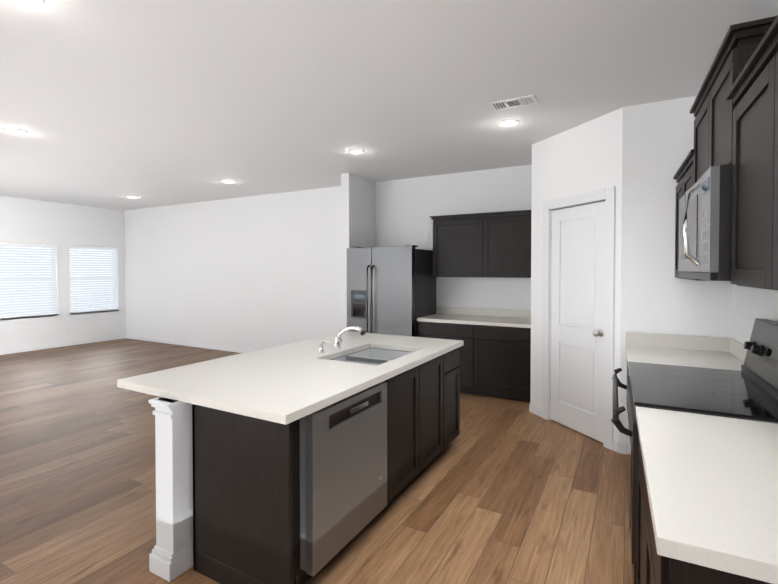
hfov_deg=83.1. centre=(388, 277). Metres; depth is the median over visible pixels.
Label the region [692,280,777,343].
wall
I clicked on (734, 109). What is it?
upper cabinet
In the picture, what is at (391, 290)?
refrigerator
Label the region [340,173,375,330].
wall
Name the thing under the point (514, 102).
ceiling vent
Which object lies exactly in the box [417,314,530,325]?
countertop
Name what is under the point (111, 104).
ceiling
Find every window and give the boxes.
[0,242,60,323]
[68,245,120,317]
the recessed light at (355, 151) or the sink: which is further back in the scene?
the recessed light at (355, 151)
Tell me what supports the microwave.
attached to the upper cabinet at (734, 109)
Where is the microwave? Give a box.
[678,164,731,280]
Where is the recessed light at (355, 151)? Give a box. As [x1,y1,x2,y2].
[348,149,364,153]
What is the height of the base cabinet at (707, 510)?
0.975 m
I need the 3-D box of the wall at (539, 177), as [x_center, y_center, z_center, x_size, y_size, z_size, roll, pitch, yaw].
[1.664,0.005,4.778,0.100,2.740,1.021,1,1,29]
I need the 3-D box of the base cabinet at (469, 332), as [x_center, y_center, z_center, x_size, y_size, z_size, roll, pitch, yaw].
[0.844,0.946,5.477,0.765,0.836,0.646,1,1,29]
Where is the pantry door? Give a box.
[550,201,604,442]
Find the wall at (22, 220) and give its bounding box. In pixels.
[0,196,123,349]
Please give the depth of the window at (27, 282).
7.93 m
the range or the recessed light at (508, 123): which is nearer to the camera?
the range
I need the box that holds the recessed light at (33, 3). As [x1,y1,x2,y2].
[10,0,44,6]
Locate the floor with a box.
[0,338,632,583]
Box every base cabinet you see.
[418,322,480,395]
[481,322,530,402]
[625,332,777,583]
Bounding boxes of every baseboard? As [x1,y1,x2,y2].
[0,334,124,354]
[125,334,255,352]
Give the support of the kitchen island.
on the floor
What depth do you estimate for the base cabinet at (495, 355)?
4.87 m
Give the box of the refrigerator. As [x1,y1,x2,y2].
[347,245,435,336]
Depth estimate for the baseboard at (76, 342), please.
8.32 m
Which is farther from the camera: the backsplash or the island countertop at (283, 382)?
the backsplash
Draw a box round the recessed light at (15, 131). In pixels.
[2,128,27,134]
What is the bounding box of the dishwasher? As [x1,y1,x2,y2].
[295,381,386,583]
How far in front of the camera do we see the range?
2.08 m
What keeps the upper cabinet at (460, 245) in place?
attached to the wall at (258, 272)
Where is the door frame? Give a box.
[541,186,615,449]
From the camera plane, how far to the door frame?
3.62 m
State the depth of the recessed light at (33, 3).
2.09 m
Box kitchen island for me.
[149,347,459,583]
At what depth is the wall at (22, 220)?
8.37 m
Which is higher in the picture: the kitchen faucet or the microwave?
the microwave
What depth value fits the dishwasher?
2.11 m
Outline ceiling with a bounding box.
[0,0,777,209]
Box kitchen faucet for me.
[319,326,365,352]
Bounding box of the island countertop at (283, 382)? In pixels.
[117,331,463,422]
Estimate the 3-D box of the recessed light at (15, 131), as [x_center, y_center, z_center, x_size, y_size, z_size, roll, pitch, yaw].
[-3.439,-1.347,4.042,0.184,0.009,0.184,1,1,29]
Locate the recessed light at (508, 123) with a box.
[498,119,519,126]
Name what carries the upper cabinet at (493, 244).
attached to the wall at (258, 272)
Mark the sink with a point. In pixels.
(373, 356)
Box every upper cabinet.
[431,214,488,276]
[489,210,530,277]
[673,15,777,289]
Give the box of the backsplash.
[437,306,530,317]
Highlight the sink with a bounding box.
[333,348,411,365]
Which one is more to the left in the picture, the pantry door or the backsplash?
the backsplash
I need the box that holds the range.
[611,318,777,583]
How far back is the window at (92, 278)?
8.89 m
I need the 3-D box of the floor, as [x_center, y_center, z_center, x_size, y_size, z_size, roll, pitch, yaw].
[-3.422,1.464,2.524,10.890,0.100,10.260,1,1,29]
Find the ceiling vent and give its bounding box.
[489,94,537,110]
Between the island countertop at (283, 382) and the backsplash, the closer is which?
the island countertop at (283, 382)
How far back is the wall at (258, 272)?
6.88 m
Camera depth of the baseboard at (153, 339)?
8.39 m

